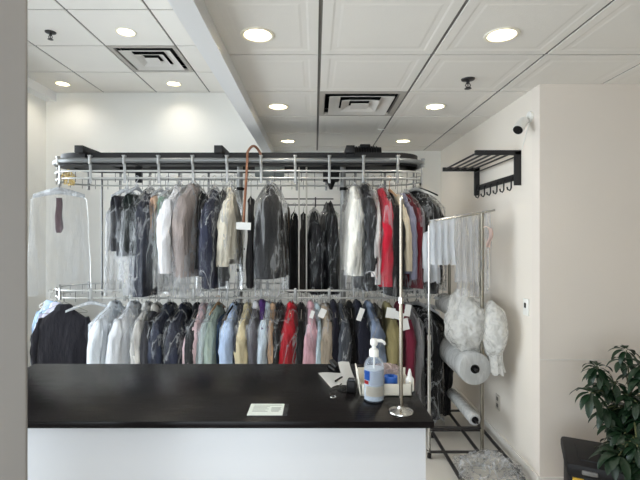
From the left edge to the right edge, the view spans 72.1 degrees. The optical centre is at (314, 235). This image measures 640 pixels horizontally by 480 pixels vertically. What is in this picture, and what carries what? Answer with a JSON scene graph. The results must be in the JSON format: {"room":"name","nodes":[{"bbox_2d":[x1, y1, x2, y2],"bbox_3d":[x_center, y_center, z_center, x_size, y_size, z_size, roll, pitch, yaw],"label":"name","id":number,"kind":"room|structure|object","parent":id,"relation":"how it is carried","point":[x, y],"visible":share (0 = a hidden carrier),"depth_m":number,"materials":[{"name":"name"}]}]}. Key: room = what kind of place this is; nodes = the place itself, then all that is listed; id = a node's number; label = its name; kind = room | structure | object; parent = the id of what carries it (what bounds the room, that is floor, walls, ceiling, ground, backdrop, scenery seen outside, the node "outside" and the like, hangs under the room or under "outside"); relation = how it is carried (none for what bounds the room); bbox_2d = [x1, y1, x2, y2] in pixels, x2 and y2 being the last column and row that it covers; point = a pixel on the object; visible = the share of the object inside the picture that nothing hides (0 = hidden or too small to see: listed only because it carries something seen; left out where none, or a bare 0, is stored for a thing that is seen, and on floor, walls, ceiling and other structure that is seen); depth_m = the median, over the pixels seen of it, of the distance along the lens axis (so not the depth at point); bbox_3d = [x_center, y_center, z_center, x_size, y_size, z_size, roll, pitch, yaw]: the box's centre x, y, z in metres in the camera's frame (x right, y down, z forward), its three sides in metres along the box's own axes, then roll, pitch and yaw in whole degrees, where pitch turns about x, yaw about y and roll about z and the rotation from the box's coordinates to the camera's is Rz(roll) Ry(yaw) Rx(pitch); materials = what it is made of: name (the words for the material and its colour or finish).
{"room":"laundry","nodes":[
{"label":"laundry","id":0,"kind":"room"},
{"bbox_2d":[0,0,27,479],"bbox_3d":[-0.733,0.330,0.843,0.305,2.620,0.090,0,0,-33],"label":"wall","id":1,"kind":"structure","parent":0,"point":[13,13],"depth_m":0.89,"materials":[{"name":"grey paint"}]},
{"bbox_2d":[28,93,45,366],"bbox_3d":[-3.150,-0.005,1.535,0.100,3.290,7.070,0,0,0],"label":"wall","id":2,"kind":"structure","parent":0,"point":[36,106],"depth_m":4.90,"materials":[{"name":"white paint"}]},
{"bbox_2d":[28,77,55,101],"bbox_3d":[-3.040,-1.599,1.535,0.120,0.102,7.070,0,0,0],"label":"trim","id":3,"kind":"structure","parent":2,"relation":"attached to","point":[35,88],"depth_m":4.81,"materials":[{"name":"white paint"}]},
{"bbox_2d":[28,0,224,92],"bbox_3d":[-1.832,-1.735,1.535,2.536,0.170,7.070,0,0,0],"label":"ceiling","id":4,"kind":"structure","parent":0,"point":[78,55],"depth_m":3.79,"materials":[{"name":"paint"}]},
{"bbox_2d":[115,27,136,36],"bbox_3d":[-1.530,-1.676,3.560,0.168,0.064,0.168,0,0,0],"label":"recessed light","id":5,"kind":"object","parent":4,"relation":"in","point":[123,31],"visible":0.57,"depth_m":3.60,"materials":[{"name":"beige"}]},
{"bbox_2d":[107,45,193,71],"bbox_3d":[-1.515,-1.710,4.125,0.596,0.140,0.596,0,0,0],"label":"ceiling vent","id":6,"kind":"object","parent":4,"relation":"in","point":[140,58],"visible":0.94,"depth_m":4.18,"materials":[{"name":"metal"}]},
{"bbox_2d":[46,92,440,320],"bbox_3d":[-0.825,-0.055,5.120,4.750,3.390,0.100,0,0,0],"label":"wall","id":7,"kind":"structure","parent":0,"point":[103,122],"depth_m":5.07,"materials":[{"name":"white paint"}]},
{"bbox_2d":[167,0,274,152],"bbox_3d":[-0.514,-1.275,1.535,0.099,0.750,7.070,0,0,0],"label":"trim","id":8,"kind":"structure","parent":7,"relation":"attached to","point":[194,15],"depth_m":2.27,"materials":[{"name":"white paint"}]},
{"bbox_2d":[203,0,639,150],"bbox_3d":[1.567,-1.065,1.535,4.065,0.170,7.070,0,0,0],"label":"ceiling","id":9,"kind":"structure","parent":0,"point":[424,49],"depth_m":2.40,"materials":[{"name":"paint"}]},
{"bbox_2d":[240,27,274,42],"bbox_3d":[-0.280,-1.006,2.145,0.168,0.064,0.168,0,0,0],"label":"recessed light","id":10,"kind":"object","parent":9,"relation":"in","point":[251,34],"visible":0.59,"depth_m":2.19,"materials":[{"name":"beige"}]},
{"bbox_2d":[319,91,406,115],"bbox_3d":[0.330,-1.040,3.295,0.596,0.140,0.596,0,0,0],"label":"ceiling vent","id":11,"kind":"object","parent":9,"relation":"in","point":[331,103],"visible":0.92,"depth_m":3.35,"materials":[{"name":"metal"}]},
{"bbox_2d":[483,27,520,42],"bbox_3d":[0.910,-1.006,2.145,0.168,0.064,0.168,0,0,0],"label":"recessed light","id":12,"kind":"object","parent":9,"relation":"in","point":[504,34],"visible":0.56,"depth_m":2.19,"materials":[{"name":"beige"}]},
{"bbox_2d":[426,401,527,479],"bbox_3d":[0.250,1.690,1.535,6.900,0.100,7.270,0,0,0],"label":"floor","id":13,"kind":"structure","parent":0,"point":[438,467],"depth_m":3.24,"materials":[{"name":"tile"}]},
{"bbox_2d":[28,364,433,479],"bbox_3d":[-0.441,1.105,1.659,1.618,1.070,0.613,0,0,0],"label":"counter","id":14,"kind":"object","parent":13,"relation":"on","point":[86,421],"depth_m":1.38,"materials":[{"name":"black laminate"}]},
{"bbox_2d":[28,364,433,427],"bbox_3d":[-0.441,0.581,1.659,1.618,0.022,0.613,0,0,0],"label":"countertop","id":15,"kind":"structure","parent":14,"relation":"on","point":[59,395],"depth_m":1.54,"materials":[{"name":"black laminate"}]},
{"bbox_2d":[247,404,288,415],"bbox_3d":[-0.152,0.568,1.439,0.128,0.004,0.098,0,0,0],"label":"card","id":16,"kind":"object","parent":14,"relation":"on","point":[255,409],"visible":1,"depth_m":1.43,"materials":[{"name":"grey paper"}]},
{"bbox_2d":[319,372,340,387],"bbox_3d":[0.062,0.566,1.732,0.099,0.004,0.185,0,0,0],"label":"paper slip","id":17,"kind":"object","parent":14,"relation":"on","point":[329,377],"visible":0.82,"depth_m":1.76,"materials":[{"name":"white paper"}]},
{"bbox_2d":[338,361,353,381],"bbox_3d":[0.129,0.547,1.783,0.051,0.034,0.173,0,0,-5],"label":"receipt","id":18,"kind":"object","parent":14,"relation":"on","point":[345,369],"visible":0.94,"depth_m":1.81,"materials":[{"name":"white paper"}]},
{"bbox_2d":[339,377,356,392],"bbox_3d":[0.120,0.546,1.628,0.078,0.046,0.054,0,0,27],"label":"card reader","id":19,"kind":"object","parent":14,"relation":"on","point":[351,382],"visible":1,"depth_m":1.60,"materials":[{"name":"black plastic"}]},
{"bbox_2d":[364,338,385,402],"bbox_3d":[0.205,0.463,1.530,0.069,0.214,0.070,0,0,42],"label":"pump bottle","id":20,"kind":"object","parent":14,"relation":"on","point":[373,374],"visible":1,"depth_m":1.51,"materials":[{"name":"clear plastic"}]},
{"bbox_2d":[355,363,411,395],"bbox_3d":[0.248,0.525,1.625,0.194,0.090,0.120,0,0,0],"label":"box","id":21,"kind":"object","parent":14,"relation":"on","point":[389,389],"visible":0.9,"depth_m":1.56,"materials":[{"name":"beige cardboard"}]},
{"bbox_2d":[375,363,398,374],"bbox_3d":[0.272,0.502,1.657,0.114,0.048,0.044,0,0,0],"label":"packet","id":22,"kind":"object","parent":21,"relation":"in","point":[387,368],"visible":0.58,"depth_m":1.65,"materials":[{"name":"beige paper"}]},
{"bbox_2d":[389,195,413,416],"bbox_3d":[0.279,0.218,1.425,0.080,0.704,0.080,0,0,0],"label":"stand","id":23,"kind":"object","parent":14,"relation":"on","point":[400,410],"visible":1,"depth_m":1.42,"materials":[{"name":"silver metal"}]},
{"bbox_2d":[52,144,424,304],"bbox_3d":[-0.667,0.422,3.950,3.279,2.436,0.720,0,0,0],"label":"conveyor","id":24,"kind":"object","parent":13,"relation":"on","point":[363,159],"visible":0.84,"depth_m":3.68,"materials":[{"name":"grey metal"}]},
{"bbox_2d":[28,187,90,278],"bbox_3d":[-2.286,0.021,3.933,0.556,1.045,0.182,0,0,-4],"label":"clothes hanger","id":25,"kind":"object","parent":24,"relation":"hanging from","point":[57,190],"visible":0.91,"depth_m":3.92,"materials":[{"name":"plastic"}]},
{"bbox_2d":[30,293,90,365],"bbox_3d":[-2.166,0.955,3.799,0.530,0.923,0.193,0,0,-8],"label":"suit jacket","id":26,"kind":"object","parent":24,"relation":"hanging from","point":[58,337],"visible":0.44,"depth_m":3.75,"materials":[{"name":"fabric"}]},
{"bbox_2d":[87,296,125,363],"bbox_3d":[-1.657,0.966,3.650,0.226,0.938,0.559,0,0,14],"label":"dress shirt","id":27,"kind":"object","parent":24,"relation":"hanging from","point":[97,328],"visible":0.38,"depth_m":3.45,"materials":[{"name":"fabric"}]},
{"bbox_2d":[104,176,136,296],"bbox_3d":[-1.558,-0.011,3.649,0.191,0.982,0.449,0,0,18],"label":"trousers","id":28,"kind":"object","parent":24,"relation":"hanging from","point":[114,216],"visible":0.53,"depth_m":3.52,"materials":[{"name":"fabric"}]},
{"bbox_2d":[105,300,142,363],"bbox_3d":[-1.507,0.963,3.650,0.252,0.940,0.563,0,0,16],"label":"dress shirt","id":29,"kind":"object","parent":24,"relation":"hanging from","point":[117,352],"visible":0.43,"depth_m":3.46,"materials":[{"name":"fabric"}]},
{"bbox_2d":[119,176,141,280],"bbox_3d":[-1.482,-0.063,3.648,0.174,0.877,0.419,0,0,8],"label":"trousers","id":30,"kind":"object","parent":24,"relation":"hanging from","point":[129,199],"visible":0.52,"depth_m":3.53,"materials":[{"name":"fabric"}]},
{"bbox_2d":[129,296,152,363],"bbox_3d":[-1.383,0.965,3.651,0.163,0.943,0.515,0,0,4],"label":"dress shirt","id":31,"kind":"object","parent":24,"relation":"hanging from","point":[137,325],"visible":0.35,"depth_m":3.45,"materials":[{"name":"fabric"}]},
{"bbox_2d":[129,176,167,298],"bbox_3d":[-1.371,0.007,3.654,0.212,1.018,0.472,0,0,8],"label":"dress","id":32,"kind":"object","parent":24,"relation":"hanging from","point":[140,270],"visible":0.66,"depth_m":3.50,"materials":[{"name":"fabric"}]},
{"bbox_2d":[139,296,161,363],"bbox_3d":[-1.321,0.927,3.650,0.133,0.867,0.502,0,0,4],"label":"suit jacket","id":33,"kind":"object","parent":24,"relation":"hanging from","point":[156,306],"visible":0.29,"depth_m":3.44,"materials":[{"name":"fabric"}]},
{"bbox_2d":[146,176,173,281],"bbox_3d":[-1.282,-0.044,3.652,0.149,0.915,0.380,0,0,10],"label":"trousers","id":34,"kind":"object","parent":24,"relation":"hanging from","point":[154,198],"visible":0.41,"depth_m":3.54,"materials":[{"name":"fabric"}]},
{"bbox_2d":[147,296,176,363],"bbox_3d":[-1.208,0.966,3.650,0.211,0.944,0.538,0,0,14],"label":"suit jacket","id":35,"kind":"object","parent":24,"relation":"hanging from","point":[155,354],"visible":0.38,"depth_m":3.44,"materials":[{"name":"fabric"}]},
{"bbox_2d":[152,176,181,288],"bbox_3d":[-1.222,-0.042,3.652,0.141,0.920,0.420,0,0,8],"label":"trousers","id":36,"kind":"object","parent":24,"relation":"hanging from","point":[160,197],"visible":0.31,"depth_m":3.51,"materials":[{"name":"fabric"}]},
{"bbox_2d":[162,296,192,363],"bbox_3d":[-1.082,0.967,3.652,0.244,0.948,0.537,0,0,12],"label":"suit jacket","id":37,"kind":"object","parent":24,"relation":"hanging from","point":[174,339],"visible":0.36,"depth_m":3.46,"materials":[{"name":"fabric"}]},
{"bbox_2d":[156,175,198,295],"bbox_3d":[-1.126,-0.013,3.648,0.210,0.971,0.540,0,0,12],"label":"dress shirt","id":38,"kind":"object","parent":24,"relation":"hanging from","point":[164,218],"visible":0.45,"depth_m":3.43,"materials":[{"name":"fabric"}]},
{"bbox_2d":[169,179,213,296],"bbox_3d":[-1.004,-0.006,3.650,0.230,0.987,0.538,0,0,16],"label":"coat","id":39,"kind":"object","parent":24,"relation":"hanging from","point":[184,218],"visible":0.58,"depth_m":3.48,"materials":[{"name":"fabric"}]},
{"bbox_2d":[184,296,199,363],"bbox_3d":[-0.975,0.927,3.650,0.146,0.867,0.523,0,0,-2],"label":"suit jacket","id":40,"kind":"object","parent":24,"relation":"hanging from","point":[189,336],"visible":0.2,"depth_m":3.41,"materials":[{"name":"fabric"}]},
{"bbox_2d":[182,296,208,363],"bbox_3d":[-0.922,0.966,3.646,0.218,0.944,0.542,0,0,10],"label":"dress shirt","id":41,"kind":"object","parent":24,"relation":"hanging from","point":[202,306],"visible":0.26,"depth_m":3.48,"materials":[{"name":"fabric"}]},
{"bbox_2d":[194,176,207,269],"bbox_3d":[-0.922,-0.118,3.651,0.102,0.767,0.380,0,0,-2],"label":"dress","id":42,"kind":"object","parent":24,"relation":"hanging from","point":[203,198],"visible":0.41,"depth_m":3.52,"materials":[{"name":"fabric"}]},
{"bbox_2d":[196,295,215,363],"bbox_3d":[-0.854,0.964,3.652,0.162,0.941,0.508,0,0,6],"label":"dress shirt","id":43,"kind":"object","parent":24,"relation":"hanging from","point":[201,336],"visible":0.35,"depth_m":3.44,"materials":[{"name":"fabric"}]},
{"bbox_2d":[198,175,229,292],"bbox_3d":[-0.838,-0.014,3.652,0.220,0.977,0.513,0,0,2],"label":"coat","id":44,"kind":"object","parent":24,"relation":"hanging from","point":[207,226],"visible":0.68,"depth_m":3.44,"materials":[{"name":"fabric"}]},
{"bbox_2d":[203,296,225,363],"bbox_3d":[-0.812,0.927,3.652,0.129,0.866,0.503,0,0,8],"label":"dress shirt","id":45,"kind":"object","parent":24,"relation":"hanging from","point":[209,352],"visible":0.43,"depth_m":3.46,"materials":[{"name":"fabric"}]},
{"bbox_2d":[215,300,224,363],"bbox_3d":[-0.767,0.928,3.650,0.062,0.869,0.393,0,0,0],"label":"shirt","id":46,"kind":"object","parent":24,"relation":"hanging from","point":[219,322],"visible":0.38,"depth_m":3.49,"materials":[{"name":"fabric"}]},
{"bbox_2d":[218,176,229,281],"bbox_3d":[-0.755,-0.068,3.654,0.101,0.867,0.402,0,0,-4],"label":"dress","id":47,"kind":"object","parent":24,"relation":"hanging from","point":[223,272],"visible":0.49,"depth_m":3.53,"materials":[{"name":"fabric"}]},
{"bbox_2d":[218,296,238,363],"bbox_3d":[-0.666,0.968,3.648,0.207,0.941,0.540,0,0,8],"label":"dress shirt","id":48,"kind":"object","parent":24,"relation":"hanging from","point":[227,333],"visible":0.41,"depth_m":3.43,"materials":[{"name":"fabric"}]},
{"bbox_2d":[216,176,244,294],"bbox_3d":[-0.696,-0.014,3.652,0.203,0.976,0.474,0,0,0],"label":"blouse","id":49,"kind":"object","parent":24,"relation":"hanging from","point":[228,247],"visible":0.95,"depth_m":3.49,"materials":[{"name":"fabric"}]},
{"bbox_2d":[233,296,243,363],"bbox_3d":[-0.608,0.927,3.652,0.106,0.867,0.501,0,0,5],"label":"suit jacket","id":50,"kind":"object","parent":24,"relation":"hanging from","point":[240,306],"visible":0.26,"depth_m":3.51,"materials":[{"name":"fabric"}]},
{"bbox_2d":[233,295,252,363],"bbox_3d":[-0.553,0.967,3.645,0.205,0.947,0.544,0,0,8],"label":"dress shirt","id":51,"kind":"object","parent":24,"relation":"hanging from","point":[241,355],"visible":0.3,"depth_m":3.42,"materials":[{"name":"fabric"}]},
{"bbox_2d":[236,145,261,229],"bbox_3d":[-0.518,-0.400,3.511,0.114,0.709,0.360,0,0,8],"label":"cane","id":52,"kind":"object","parent":24,"relation":"hanging from","point":[243,225],"visible":0.94,"depth_m":3.43,"materials":[{"name":"brown wood"}]},
{"bbox_2d":[245,176,254,288],"bbox_3d":[-0.531,-0.044,3.652,0.090,0.917,0.390,0,0,-6],"label":"dress","id":53,"kind":"object","parent":24,"relation":"hanging from","point":[249,262],"visible":0.9,"depth_m":3.49,"materials":[{"name":"fabric"}]},
{"bbox_2d":[246,295,259,363],"bbox_3d":[-0.477,0.968,3.651,0.178,0.948,0.537,0,0,4],"label":"suit jacket","id":54,"kind":"object","parent":24,"relation":"hanging from","point":[251,332],"visible":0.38,"depth_m":3.42,"materials":[{"name":"fabric"}]},
{"bbox_2d":[257,299,270,363],"bbox_3d":[-0.388,0.967,3.648,0.190,0.941,0.541,0,0,6],"label":"dress shirt","id":55,"kind":"object","parent":24,"relation":"hanging from","point":[262,339],"visible":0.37,"depth_m":3.42,"materials":[{"name":"fabric"}]},
{"bbox_2d":[253,175,288,295],"bbox_3d":[-0.362,-0.009,3.653,0.267,0.985,0.496,0,0,10],"label":"suit jacket","id":56,"kind":"object","parent":24,"relation":"hanging from","point":[270,250],"visible":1,"depth_m":3.49,"materials":[{"name":"fabric"}]},
{"bbox_2d":[267,296,275,363],"bbox_3d":[-0.340,0.967,3.653,0.154,0.946,0.515,0,0,2],"label":"blouse","id":57,"kind":"object","parent":24,"relation":"hanging from","point":[272,304],"visible":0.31,"depth_m":3.44,"materials":[{"name":"fabric"}]},
{"bbox_2d":[267,295,284,363],"bbox_3d":[-0.295,0.966,3.649,0.188,0.939,0.519,0,0,2],"label":"suit jacket","id":58,"kind":"object","parent":24,"relation":"hanging from","point":[277,326],"visible":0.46,"depth_m":3.45,"materials":[{"name":"fabric"}]},
{"bbox_2d":[284,203,289,280],"bbox_3d":[-0.264,0.072,4.210,0.061,0.779,0.347,0,0,0],"label":"trousers","id":59,"kind":"object","parent":24,"relation":"hanging from","point":[286,261],"visible":0.37,"depth_m":4.08,"materials":[{"name":"fabric"}]},
{"bbox_2d":[278,295,305,363],"bbox_3d":[-0.197,0.965,3.651,0.266,0.943,0.518,0,0,6],"label":"gown","id":60,"kind":"object","parent":24,"relation":"hanging from","point":[287,352],"visible":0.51,"depth_m":3.45,"materials":[{"name":"fabric"}]},
{"bbox_2d":[287,203,297,292],"bbox_3d":[-0.196,0.100,4.204,0.164,0.834,0.404,0,0,4],"label":"dress","id":61,"kind":"object","parent":24,"relation":"hanging from","point":[293,230],"visible":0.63,"depth_m":4.05,"materials":[{"name":"fabric"}]},
{"bbox_2d":[296,296,306,363],"bbox_3d":[-0.106,0.927,3.650,0.112,0.867,0.503,0,0,0],"label":"suit jacket","id":62,"kind":"object","parent":24,"relation":"hanging from","point":[301,330],"visible":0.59,"depth_m":3.44,"materials":[{"name":"fabric"}]},
{"bbox_2d":[300,203,307,292],"bbox_3d":[-0.110,0.100,4.212,0.113,0.834,0.402,0,0,0],"label":"dress","id":63,"kind":"object","parent":24,"relation":"hanging from","point":[303,215],"visible":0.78,"depth_m":4.05,"materials":[{"name":"fabric"}]},
{"bbox_2d":[302,295,321,363],"bbox_3d":[-0.029,0.967,3.651,0.206,0.946,0.540,0,0,-2],"label":"dress shirt","id":64,"kind":"object","parent":24,"relation":"hanging from","point":[309,350],"visible":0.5,"depth_m":3.41,"materials":[{"name":"fabric"}]},
{"bbox_2d":[302,204,325,301],"bbox_3d":[-0.009,0.152,4.213,0.214,0.939,0.497,0,0,-8],"label":"dress","id":65,"kind":"object","parent":24,"relation":"hanging from","point":[315,273],"visible":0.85,"depth_m":4.05,"materials":[{"name":"fabric"}]},
{"bbox_2d":[314,296,321,363],"bbox_3d":[0.008,0.927,3.649,0.105,0.867,0.518,0,0,-6],"label":"dress shirt","id":66,"kind":"object","parent":24,"relation":"hanging from","point":[317,308],"visible":0.33,"depth_m":3.43,"materials":[{"name":"fabric"}]},
{"bbox_2d":[318,295,332,363],"bbox_3d":[0.079,0.966,3.646,0.209,0.940,0.541,0,0,-6],"label":"suit jacket","id":67,"kind":"object","parent":24,"relation":"hanging from","point":[326,324],"visible":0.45,"depth_m":3.41,"materials":[{"name":"fabric"}]},
{"bbox_2d":[315,200,339,299],"bbox_3d":[0.122,0.144,4.210,0.225,0.962,0.492,0,0,-14],"label":"dress","id":68,"kind":"object","parent":24,"relation":"hanging from","point":[330,217],"visible":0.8,"depth_m":4.05,"materials":[{"name":"fabric"}]},
{"bbox_2d":[329,296,339,362],"bbox_3d":[0.157,0.927,3.648,0.128,0.867,0.502,0,0,-2],"label":"suit jacket","id":69,"kind":"object","parent":24,"relation":"hanging from","point":[333,305],"visible":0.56,"depth_m":3.44,"materials":[{"name":"fabric"}]},
{"bbox_2d":[337,296,352,363],"bbox_3d":[0.213,0.966,3.646,0.197,0.939,0.540,0,0,-8],"label":"suit jacket","id":70,"kind":"object","parent":24,"relation":"hanging from","point":[345,338],"visible":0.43,"depth_m":3.42,"materials":[{"name":"fabric"}]},
{"bbox_2d":[346,294,355,363],"bbox_3d":[0.295,0.940,3.722,0.116,0.893,0.496,0,0,-4],"label":"coat","id":71,"kind":"object","parent":24,"relation":"hanging from","point":[349,304],"visible":0.38,"depth_m":3.52,"materials":[{"name":"fabric"}]},
{"bbox_2d":[341,176,367,292],"bbox_3d":[0.323,-0.012,3.649,0.206,0.975,0.478,0,0,-6],"label":"gown","id":72,"kind":"object","parent":24,"relation":"hanging from","point":[352,219],"visible":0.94,"depth_m":3.47,"materials":[{"name":"fabric"}]},
{"bbox_2d":[353,296,371,363],"bbox_3d":[0.356,0.927,3.650,0.167,0.867,0.524,0,0,-8],"label":"suit jacket","id":73,"kind":"object","parent":24,"relation":"hanging from","point":[362,330],"visible":0.48,"depth_m":3.42,"materials":[{"name":"fabric"}]},
{"bbox_2d":[351,176,379,295],"bbox_3d":[0.411,-0.009,3.648,0.200,0.980,0.518,0,0,-8],"label":"coat","id":74,"kind":"object","parent":24,"relation":"hanging from","point":[366,282],"visible":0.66,"depth_m":3.44,"materials":[{"name":"fabric"}]},
{"bbox_2d":[362,296,386,363],"bbox_3d":[0.445,0.966,3.651,0.217,0.946,0.542,0,0,-10],"label":"dress shirt","id":75,"kind":"object","parent":24,"relation":"hanging from","point":[376,331],"visible":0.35,"depth_m":3.44,"materials":[{"name":"fabric"}]},
{"bbox_2d":[370,175,381,284],"bbox_3d":[0.483,-0.060,3.649,0.121,0.884,0.485,0,0,-4],"label":"dress shirt","id":76,"kind":"object","parent":24,"relation":"hanging from","point":[377,242],"visible":0.38,"depth_m":3.44,"materials":[{"name":"fabric"}]},
{"bbox_2d":[375,176,394,286],"bbox_3d":[0.549,-0.009,3.651,0.191,0.985,0.518,0,0,-10],"label":"dress","id":77,"kind":"object","parent":24,"relation":"hanging from","point":[387,216],"visible":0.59,"depth_m":3.43,"materials":[{"name":"fabric"}]},
{"bbox_2d":[380,176,405,296],"bbox_3d":[0.616,-0.014,3.650,0.149,0.974,0.520,0,0,-6],"label":"coat","id":78,"kind":"object","parent":24,"relation":"hanging from","point":[394,291],"visible":0.48,"depth_m":3.42,"materials":[{"name":"fabric"}]},
{"bbox_2d":[381,296,409,365],"bbox_3d":[0.601,0.927,3.645,0.203,0.867,0.511,0,0,-8],"label":"coat","id":79,"kind":"object","parent":24,"relation":"hanging from","point":[391,328],"visible":0.41,"depth_m":3.42,"materials":[{"name":"fabric"}]},
{"bbox_2d":[394,183,412,270],"bbox_3d":[0.686,-0.112,3.648,0.115,0.780,0.488,0,0,-8],"label":"blouse","id":80,"kind":"object","parent":24,"relation":"hanging from","point":[408,252],"visible":0.41,"depth_m":3.44,"materials":[{"name":"fabric"}]},
{"bbox_2d":[394,301,416,390],"bbox_3d":[0.693,0.927,3.645,0.142,0.867,0.504,0,0,-14],"label":"blouse","id":81,"kind":"object","parent":24,"relation":"hanging from","point":[409,339],"visible":0.36,"depth_m":3.43,"materials":[{"name":"fabric"}]},
{"bbox_2d":[400,176,417,279],"bbox_3d":[0.730,-0.077,3.696,0.105,0.849,0.487,0,0,-14],"label":"shirt","id":82,"kind":"object","parent":24,"relation":"hanging from","point":[413,274],"visible":0.37,"depth_m":3.49,"materials":[{"name":"fabric"}]},
{"bbox_2d":[403,294,424,406],"bbox_3d":[0.766,0.981,3.721,0.143,0.975,0.488,0,0,-22],"label":"suit jacket","id":83,"kind":"object","parent":24,"relation":"hanging from","point":[419,331],"visible":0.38,"depth_m":3.53,"materials":[{"name":"fabric"}]},
{"bbox_2d":[402,179,426,297],"bbox_3d":[0.778,0.001,3.757,0.153,1.007,0.493,0,0,-24],"label":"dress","id":84,"kind":"object","parent":24,"relation":"hanging from","point":[419,212],"visible":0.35,"depth_m":3.58,"materials":[{"name":"fabric"}]},
{"bbox_2d":[388,180,442,296],"bbox_3d":[0.894,0.022,3.928,0.495,1.047,0.210,0,0,34],"label":"suit jacket","id":85,"kind":"object","parent":24,"relation":"hanging from","point":[430,209],"visible":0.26,"depth_m":3.84,"materials":[{"name":"fabric"}]},
{"bbox_2d":[410,294,444,425],"bbox_3d":[0.898,1.059,3.861,0.212,1.131,0.517,0,0,-42],"label":"suit jacket","id":86,"kind":"object","parent":24,"relation":"hanging from","point":[437,364],"visible":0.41,"depth_m":3.70,"materials":[{"name":"fabric"}]},
{"bbox_2d":[418,183,446,290],"bbox_3d":[0.972,0.005,4.069,0.473,1.006,0.184,0,0,8],"label":"suit jacket","id":87,"kind":"object","parent":24,"relation":"hanging from","point":[425,196],"visible":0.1,"depth_m":4.03,"materials":[{"name":"fabric"}]},
{"bbox_2d":[426,209,525,479],"bbox_3d":[1.109,0.723,3.420,0.567,1.835,1.172,0,0,0],"label":"rack","id":88,"kind":"object","parent":13,"relation":"on","point":[480,427],"visible":0.63,"depth_m":3.22,"materials":[{"name":"silver metal"}]},
{"bbox_2d":[422,231,439,283],"bbox_3d":[0.867,0.133,3.275,0.124,0.443,0.066,0,0,0],"label":"sheet","id":89,"kind":"object","parent":88,"relation":"hanging from","point":[435,275],"visible":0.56,"depth_m":3.26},
{"bbox_2d":[424,303,453,415],"bbox_3d":[1.015,1.045,3.989,0.482,1.102,0.162,0,0,14],"label":"suit jacket","id":90,"kind":"object","parent":88,"relation":"hanging from","point":[448,372],"visible":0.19,"depth_m":3.91,"materials":[{"name":"fabric"}]},
{"bbox_2d":[435,293,449,312],"bbox_3d":[1.153,0.591,3.634,0.170,0.170,0.600,0,0,0],"label":"roll","id":91,"kind":"object","parent":88,"relation":"on","point":[441,302],"visible":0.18,"depth_m":3.75,"materials":[{"name":"white plastic"}]},
{"bbox_2d":[429,216,456,264],"bbox_3d":[0.937,0.033,3.237,0.197,0.362,0.096,0,0,8],"label":"sheet","id":92,"kind":"object","parent":88,"relation":"hanging from","point":[442,232],"visible":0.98,"depth_m":3.21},
{"bbox_2d":[447,388,480,425],"bbox_3d":[1.153,1.326,3.444,0.086,0.086,0.560,0,0,0],"label":"roll","id":93,"kind":"object","parent":88,"relation":"on","point":[455,397],"visible":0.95,"depth_m":3.35,"materials":[{"name":"white plastic"}]},
{"bbox_2d":[440,332,490,384],"bbox_3d":[1.153,0.958,3.524,0.236,0.236,0.720,0,0,0],"label":"roll","id":94,"kind":"object","parent":88,"relation":"on","point":[461,363],"visible":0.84,"depth_m":3.17,"materials":[{"name":"white plastic"}]},
{"bbox_2d":[444,287,484,351],"bbox_3d":[1.150,0.659,3.360,0.334,0.519,0.440,0,0,0],"label":"film","id":95,"kind":"object","parent":94,"relation":"on","point":[464,318],"visible":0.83,"depth_m":3.21,"materials":[{"name":"white plastic"}]},
{"bbox_2d":[457,217,479,296],"bbox_3d":[1.120,0.134,3.219,0.182,0.625,0.101,0,0,0],"label":"sheet","id":96,"kind":"object","parent":88,"relation":"hanging from","point":[471,217],"visible":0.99,"depth_m":3.20,"materials":[{"name":"plastic"}]},
{"bbox_2d":[482,300,508,356],"bbox_3d":[1.294,0.678,3.198,0.179,0.425,0.311,0,0,-5],"label":"film","id":97,"kind":"object","parent":88,"relation":"on","point":[495,334],"visible":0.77,"depth_m":3.10,"materials":[{"name":"white plastic"}]},
{"bbox_2d":[487,353,505,375],"bbox_3d":[1.308,0.901,3.191,0.147,0.200,0.127,0,0,0],"label":"film tail","id":98,"kind":"object","parent":97,"relation":"hanging from","point":[496,363],"visible":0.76,"depth_m":3.14,"materials":[{"name":"white plastic"}]},
{"bbox_2d":[452,448,525,479],"bbox_3d":[1.185,1.554,2.977,0.478,0.186,0.408,0,0,0],"label":"film","id":99,"kind":"object","parent":13,"relation":"on","point":[464,456],"visible":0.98,"depth_m":3.03,"materials":[{"name":"clear plastic"}]},
{"bbox_2d":[561,436,630,479],"bbox_3d":[1.587,1.400,2.318,0.490,0.480,0.364,0,0,25],"label":"storage box","id":100,"kind":"object","parent":13,"relation":"on","point":[578,465],"visible":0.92,"depth_m":2.29,"materials":[{"name":"black plastic"}]},
{"bbox_2d":[569,345,639,479],"bbox_3d":[1.751,1.121,2.336,1.121,1.038,0.568,0,0,-40],"label":"plant","id":101,"kind":"object","parent":13,"relation":"on","point":[622,423],"visible":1,"depth_m":2.28,"materials":[{"name":"green plant"}]},
{"bbox_2d":[441,90,531,467],"bbox_3d":[1.500,0.180,4.005,0.100,2.920,2.130,0,0,0],"label":"wall","id":102,"kind":"structure","parent":0,"point":[509,253],"depth_m":3.37,"materials":[{"name":"paint"}]},
{"bbox_2d":[442,150,520,197],"bbox_3d":[1.288,-0.464,3.490,0.324,0.281,0.802,0,0,0],"label":"shelf","id":103,"kind":"object","parent":102,"relation":"attached to","point":[516,177],"visible":1,"depth_m":3.37,"materials":[{"name":"black metal"}]},
{"bbox_2d":[452,384,538,479],"bbox_3d":[1.443,1.595,3.955,0.014,0.090,2.230,0,0,0],"label":"baseboard","id":104,"kind":"structure","parent":102,"relation":"attached to","point":[504,445],"depth_m":3.30,"materials":[{"name":"white paint"}]},
{"bbox_2d":[513,111,533,149],"bbox_3d":[1.413,-0.718,2.959,0.108,0.239,0.224,0,0,41],"label":"security camera","id":105,"kind":"object","parent":102,"relation":"attached to","point":[519,127],"visible":1,"depth_m":2.92,"materials":[{"name":"white plastic"}]},
{"bbox_2d":[532,83,639,476],"bbox_3d":[2.575,0.180,2.890,2.250,2.920,0.100,0,0,0],"label":"wall","id":106,"kind":"structure","parent":0,"point":[586,137],"depth_m":2.84,"materials":[{"name":"beige paint"}]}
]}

